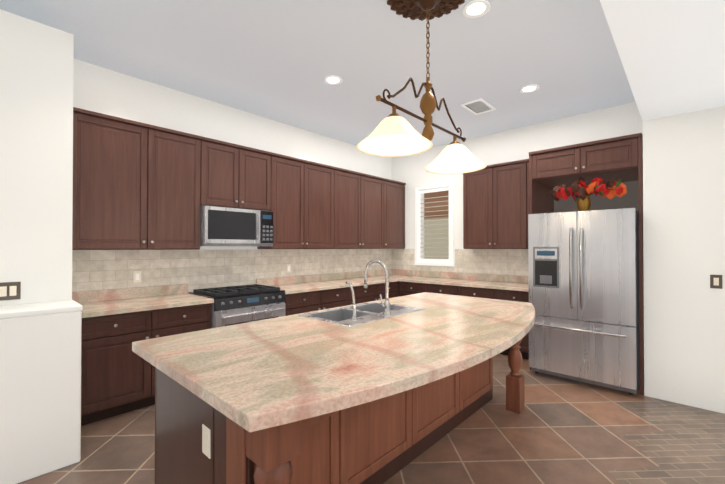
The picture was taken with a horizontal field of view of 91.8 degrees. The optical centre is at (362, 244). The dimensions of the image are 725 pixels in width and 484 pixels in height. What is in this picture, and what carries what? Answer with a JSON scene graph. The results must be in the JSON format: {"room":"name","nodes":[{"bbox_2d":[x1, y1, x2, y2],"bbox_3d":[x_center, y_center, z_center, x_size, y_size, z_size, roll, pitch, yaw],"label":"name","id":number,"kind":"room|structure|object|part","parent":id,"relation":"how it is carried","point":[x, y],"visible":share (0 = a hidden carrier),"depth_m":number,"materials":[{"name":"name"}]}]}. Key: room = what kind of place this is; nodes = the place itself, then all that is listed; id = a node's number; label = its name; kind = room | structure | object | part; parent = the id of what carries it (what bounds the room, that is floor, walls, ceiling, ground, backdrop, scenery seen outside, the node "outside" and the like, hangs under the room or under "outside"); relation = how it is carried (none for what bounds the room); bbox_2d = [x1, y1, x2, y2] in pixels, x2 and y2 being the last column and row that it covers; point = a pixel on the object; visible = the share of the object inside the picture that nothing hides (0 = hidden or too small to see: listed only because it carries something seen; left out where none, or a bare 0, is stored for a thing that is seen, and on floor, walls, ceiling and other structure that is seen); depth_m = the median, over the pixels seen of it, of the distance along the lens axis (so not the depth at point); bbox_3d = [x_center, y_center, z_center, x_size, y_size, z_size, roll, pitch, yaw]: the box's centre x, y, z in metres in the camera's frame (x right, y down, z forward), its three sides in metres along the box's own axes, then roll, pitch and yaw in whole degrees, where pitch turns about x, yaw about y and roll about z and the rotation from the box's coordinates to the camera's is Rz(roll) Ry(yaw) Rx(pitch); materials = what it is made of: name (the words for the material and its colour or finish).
{"room":"kitchen","nodes":[
{"label":"kitchen","id":0,"kind":"room"},
{"bbox_2d":[0,9,73,305],"bbox_3d":[-3.788,-0.062,1.370,0.800,2.990,4.025,0,-1,43],"label":"wall","id":1,"kind":"structure","parent":0,"point":[36,135],"depth_m":2.43,"materials":[{"name":"paint"}]},
{"bbox_2d":[0,282,20,300],"bbox_3d":[-2.364,0.307,2.310,0.008,0.118,0.165,0,-1,43],"label":"light switch","id":2,"kind":"object","parent":1,"relation":"attached to","point":[10,290],"visible":1,"depth_m":2.33,"materials":[{"name":"brown metal"}]},
{"bbox_2d":[0,300,82,483],"bbox_3d":[-3.360,0.909,0.974,0.356,1.040,4.036,0,-1,43],"label":"wall","id":3,"kind":"structure","parent":0,"point":[40,388],"depth_m":2.19,"materials":[{"name":"paint"}]},
{"bbox_2d":[73,59,390,249],"bbox_3d":[-2.456,-0.226,3.548,0.200,3.350,9.030,0,-1,43],"label":"wall","id":4,"kind":"structure","parent":0,"point":[98,89],"depth_m":4.09,"materials":[{"name":"paint"}]},
{"bbox_2d":[72,107,155,249],"bbox_3d":[-2.348,-0.553,3.267,0.318,1.200,0.650,0,-1,43],"label":"upper cabinet","id":5,"kind":"object","parent":4,"relation":"attached to","point":[139,186],"depth_m":3.15,"materials":[{"name":"brown wood"}]},
{"bbox_2d":[156,126,207,249],"bbox_3d":[-1.998,-0.550,3.645,0.318,1.200,0.617,0,-1,43],"label":"upper cabinet","id":6,"kind":"object","parent":4,"relation":"attached to","point":[181,157],"depth_m":3.57,"materials":[{"name":"brown wood"}]},
{"bbox_2d":[72,249,391,291],"bbox_3d":[-1.079,0.312,4.878,0.010,0.496,4.800,0,-1,43],"label":"backsplash","id":7,"kind":"structure","parent":4,"relation":"attached to","point":[92,270],"depth_m":4.08,"materials":[{"name":"tile"}]},
{"bbox_2d":[133,271,140,282],"bbox_3d":[-2.283,0.325,3.562,0.008,0.115,0.072,0,-1,43],"label":"electrical outlet","id":8,"kind":"object","parent":7,"relation":"attached to","point":[136,276],"visible":1,"depth_m":3.56,"materials":[{"name":"beige plastic"}]},
{"bbox_2d":[287,264,290,272],"bbox_3d":[-1.031,0.330,4.915,0.008,0.115,0.072,0,-1,43],"label":"electrical outlet","id":9,"kind":"object","parent":7,"relation":"attached to","point":[288,268],"visible":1,"depth_m":4.91,"materials":[{"name":"beige plastic"}]},
{"bbox_2d":[208,138,271,210],"bbox_3d":[-1.539,-0.782,4.144,0.318,0.728,0.855,0,-1,43],"label":"upper cabinet","id":10,"kind":"object","parent":4,"relation":"attached to","point":[239,176],"depth_m":4.04,"materials":[{"name":"brown wood"}]},
{"bbox_2d":[200,206,272,245],"bbox_3d":[-1.497,-0.197,4.101,0.434,0.427,0.835,0,-1,43],"label":"microwave","id":11,"kind":"object","parent":10,"relation":"attached to","point":[222,226],"visible":1,"depth_m":3.93,"materials":[{"name":"silver metal"}]},
{"bbox_2d":[257,153,339,248],"bbox_3d":[-0.889,-0.540,4.845,0.318,1.200,1.178,0,-1,43],"label":"upper cabinet","id":12,"kind":"object","parent":4,"relation":"attached to","point":[305,194],"depth_m":4.73,"materials":[{"name":"brown wood"}]},
{"bbox_2d":[256,269,391,284],"bbox_3d":[-0.414,0.499,5.570,0.022,0.104,2.812,0,-1,43],"label":"backsplash","id":13,"kind":"structure","parent":4,"relation":"attached to","point":[372,273],"depth_m":5.27,"materials":[{"name":"beige stone"}]},
{"bbox_2d":[340,168,387,248],"bbox_3d":[-0.142,-0.534,5.653,0.318,1.200,1.258,0,-1,43],"label":"upper cabinet","id":14,"kind":"object","parent":4,"relation":"attached to","point":[363,197],"depth_m":5.60,"materials":[{"name":"brown wood"}]},
{"bbox_2d":[388,179,405,248],"bbox_3d":[0.436,-0.529,6.277,0.318,1.200,0.679,0,-1,43],"label":"upper cabinet","id":15,"kind":"object","parent":4,"relation":"attached to","point":[396,190],"depth_m":6.23,"materials":[{"name":"brown wood"}]},
{"bbox_2d":[0,0,635,146],"bbox_3d":[-1.061,-1.810,2.270,4.000,0.200,9.030,0,-1,43],"label":"ceiling","id":16,"kind":"structure","parent":0,"point":[278,60],"depth_m":3.18,"materials":[{"name":"paint"}]},
{"bbox_2d":[324,75,341,84],"bbox_3d":[-0.304,-1.694,3.618,0.196,0.011,0.196,0,-1,43],"label":"recessed light","id":17,"kind":"object","parent":16,"relation":"in","point":[333,80],"visible":1,"depth_m":3.62,"materials":[{"name":"white"}]},
{"bbox_2d":[356,0,486,173],"bbox_3d":[0.439,-1.143,2.355,0.571,1.132,1.188,0,-1,43],"label":"chandelier","id":18,"kind":"object","parent":16,"relation":"hanging from","point":[421,10],"depth_m":2.33,"materials":[{"name":"white glass"}]},
{"bbox_3d":[0.439,-0.659,2.351,0.448,0.165,1.188,0,-1,43],"label":"chandelier shade","id":19,"kind":"part","parent":18,"relation":"part of","materials":[{"name":"white glass"}]},
{"bbox_2d":[462,0,490,17],"bbox_3d":[0.821,-1.702,2.537,0.196,0.011,0.196,0,-1,43],"label":"recessed light","id":20,"kind":"object","parent":16,"relation":"in","point":[475,8],"visible":1,"depth_m":2.53,"materials":[{"name":"white"}]},
{"bbox_2d":[461,98,495,114],"bbox_3d":[1.424,-1.687,4.309,0.260,0.013,0.420,0,-1,43],"label":"ceiling vent","id":21,"kind":"object","parent":16,"relation":"in","point":[478,106],"visible":1,"depth_m":4.29,"materials":[{"name":"white metal"}]},
{"bbox_2d":[519,85,538,92],"bbox_3d":[1.812,-1.692,3.814,0.196,0.011,0.196,0,-1,43],"label":"recessed light","id":22,"kind":"object","parent":16,"relation":"in","point":[528,88],"visible":0.98,"depth_m":3.81,"materials":[{"name":"white"}]},
{"bbox_2d":[18,354,724,483],"bbox_3d":[0.389,1.479,0.903,7.950,0.100,9.030,0,-1,43],"label":"floor","id":23,"kind":"structure","parent":0,"point":[559,430],"depth_m":2.54,"materials":[{"name":"tile"}]},
{"bbox_2d":[72,284,213,425],"bbox_3d":[-2.081,0.938,3.298,0.661,1.019,1.086,0,-1,43],"label":"base cabinet","id":24,"kind":"object","parent":23,"relation":"on","point":[117,375],"visible":0.67,"depth_m":3.00,"materials":[{"name":"brown wood"}]},
{"bbox_2d":[188,284,285,327],"bbox_3d":[-1.398,0.975,3.984,0.724,0.956,0.835,0,-1,43],"label":"range","id":25,"kind":"object","parent":23,"relation":"on","point":[234,305],"visible":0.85,"depth_m":3.77,"materials":[{"name":"silver metal"}]},
{"bbox_2d":[284,289,347,315],"bbox_3d":[-0.747,1.022,4.761,0.632,0.874,1.171,0,-1,43],"label":"base cabinet","id":26,"kind":"object","parent":23,"relation":"on","point":[307,293],"depth_m":4.46,"materials":[{"name":"brown wood"}]},
{"bbox_2d":[266,273,399,292],"bbox_3d":[-0.175,0.569,5.363,0.653,0.040,2.834,0,-1,43],"label":"countertop","id":27,"kind":"structure","parent":26,"relation":"on","point":[301,286],"depth_m":4.96,"materials":[{"name":"beige stone"}]},
{"bbox_2d":[151,344,524,483],"bbox_3d":[0.194,1.002,2.455,1.103,0.878,2.662,0,-1,43],"label":"kitchen island","id":28,"kind":"object","parent":23,"relation":"on","point":[376,455],"depth_m":1.81,"materials":[{"name":"wood"}]},
{"bbox_2d":[202,424,210,458],"bbox_3d":[-0.632,0.793,1.418,0.070,0.114,0.006,0,-1,43],"label":"outlet","id":29,"kind":"object","parent":28,"relation":"attached to","point":[206,441],"visible":1,"depth_m":1.41,"materials":[{"name":"beige plastic"}]},
{"bbox_2d":[132,292,534,471],"bbox_3d":[0.266,0.535,2.372,1.426,0.050,2.790,0,-1,43],"label":"island countertop","id":30,"kind":"structure","parent":28,"relation":"on","point":[302,387],"depth_m":1.67,"materials":[{"name":"beige stone"}]},
{"bbox_2d":[298,302,424,326],"bbox_3d":[0.019,0.610,2.675,0.530,0.205,0.860,0,-1,43],"label":"sink","id":31,"kind":"object","parent":30,"relation":"in","point":[369,312],"visible":0.5,"depth_m":2.71,"materials":[{"name":"silver metal"}]},
{"bbox_2d":[346,259,390,319],"bbox_3d":[-0.002,0.307,2.522,0.258,0.397,0.376,0,-1,43],"label":"faucet","id":32,"kind":"object","parent":30,"relation":"on","point":[385,306],"visible":1,"depth_m":2.56,"materials":[{"name":"silver metal"}]},
{"bbox_2d":[348,281,399,304],"bbox_3d":[-0.004,1.027,5.514,0.700,0.874,1.179,0,-1,43],"label":"base cabinet","id":33,"kind":"object","parent":23,"relation":"on","point":[372,292],"depth_m":5.28,"materials":[{"name":"brown wood"}]},
{"bbox_2d":[400,281,459,295],"bbox_3d":[1.187,1.028,5.585,1.129,0.874,0.661,0,-1,43],"label":"base cabinet","id":34,"kind":"object","parent":23,"relation":"on","point":[406,287],"depth_m":5.39,"materials":[{"name":"brown wood"}]},
{"bbox_2d":[460,285,528,359],"bbox_3d":[1.939,1.023,4.916,1.120,0.874,0.622,0,-1,43],"label":"base cabinet","id":35,"kind":"object","parent":23,"relation":"on","point":[500,294],"depth_m":4.59,"materials":[{"name":"brown wood"}]},
{"bbox_2d":[400,277,528,292],"bbox_3d":[1.575,0.568,5.237,2.088,0.040,0.643,0,-1,43],"label":"countertop","id":36,"kind":"structure","parent":35,"relation":"on","point":[516,285],"depth_m":5.07,"materials":[{"name":"beige stone"}]},
{"bbox_2d":[528,208,638,394],"bbox_3d":[2.449,0.555,3.872,0.950,1.796,0.864,0,-1,43],"label":"fridge","id":37,"kind":"object","parent":23,"relation":"on","point":[583,269],"visible":0.94,"depth_m":3.55,"materials":[{"name":"silver metal"}]},
{"bbox_2d":[551,177,626,210],"bbox_3d":[2.414,-0.546,3.788,0.702,0.397,0.297,0,-1,43],"label":"flower vase","id":38,"kind":"object","parent":37,"relation":"on","point":[610,189],"visible":0.98,"depth_m":3.73,"materials":[{"name":"gold metal"}]},
{"bbox_2d":[529,133,643,394],"bbox_3d":[2.623,0.189,4.063,1.034,2.530,0.947,0,-1,43],"label":"surround","id":39,"kind":"object","parent":23,"relation":"on","point":[614,159],"visible":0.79,"depth_m":3.81,"materials":[{"name":"brown wood"}]},
{"bbox_2d":[391,102,642,266],"bbox_3d":[2.010,-0.211,5.431,3.800,3.350,0.200,0,-1,43],"label":"wall","id":40,"kind":"structure","parent":0,"point":[521,143],"depth_m":5.21,"materials":[{"name":"paint"}]},
{"bbox_2d":[414,183,453,265],"bbox_3d":[1.263,-0.333,6.067,0.756,1.375,0.182,0,-1,43],"label":"window shutter","id":41,"kind":"object","parent":40,"relation":"attached to","point":[419,225],"visible":1,"depth_m":6.06,"materials":[{"name":"white wood"}]},
{"bbox_2d":[392,269,528,284],"bbox_3d":[1.546,0.500,5.687,2.741,0.104,0.022,0,-1,43],"label":"backsplash","id":42,"kind":"structure","parent":40,"relation":"attached to","point":[403,273],"depth_m":5.56,"materials":[{"name":"beige stone"}]},
{"bbox_2d":[392,249,528,275],"bbox_3d":[1.568,0.318,5.693,2.730,0.496,0.010,0,-1,43],"label":"backsplash","id":43,"kind":"structure","parent":40,"relation":"attached to","point":[481,261],"depth_m":5.45,"materials":[{"name":"tile"}]},
{"bbox_2d":[463,159,528,248],"bbox_3d":[2.025,-0.539,5.030,1.130,1.200,0.347,0,-1,43],"label":"upper cabinet","id":44,"kind":"object","parent":40,"relation":"attached to","point":[495,205],"visible":0.85,"depth_m":4.96,"materials":[{"name":"brown wood"}]},
{"bbox_2d":[600,0,724,120],"bbox_3d":[1.473,-1.580,-0.846,3.950,0.710,7.900,0,-1,43],"label":"ceiling","id":45,"kind":"structure","parent":0,"point":[671,53],"depth_m":2.18,"materials":[{"name":"paint"}]},
{"bbox_2d":[643,106,724,413],"bbox_3d":[4.539,-0.234,2.458,3.950,3.350,1.130,0,-1,43],"label":"wall","id":46,"kind":"structure","parent":0,"point":[684,235],"depth_m":3.18,"materials":[{"name":"paint"}]},
{"bbox_2d":[710,275,721,288],"bbox_3d":[3.064,0.319,3.042,0.075,0.118,0.008,0,-1,43],"label":"light switch","id":47,"kind":"object","parent":46,"relation":"attached to","point":[715,281],"visible":1,"depth_m":3.04,"materials":[{"name":"brown metal"}]},
{"label":"outside","id":48,"kind":"structure","parent":0,"visible":0},
{"bbox_2d":[424,190,448,258],"bbox_3d":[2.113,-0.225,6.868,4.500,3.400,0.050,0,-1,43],"label":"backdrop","id":49,"kind":"structure","parent":48,"point":[432,234],"depth_m":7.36,"materials":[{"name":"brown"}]}
]}

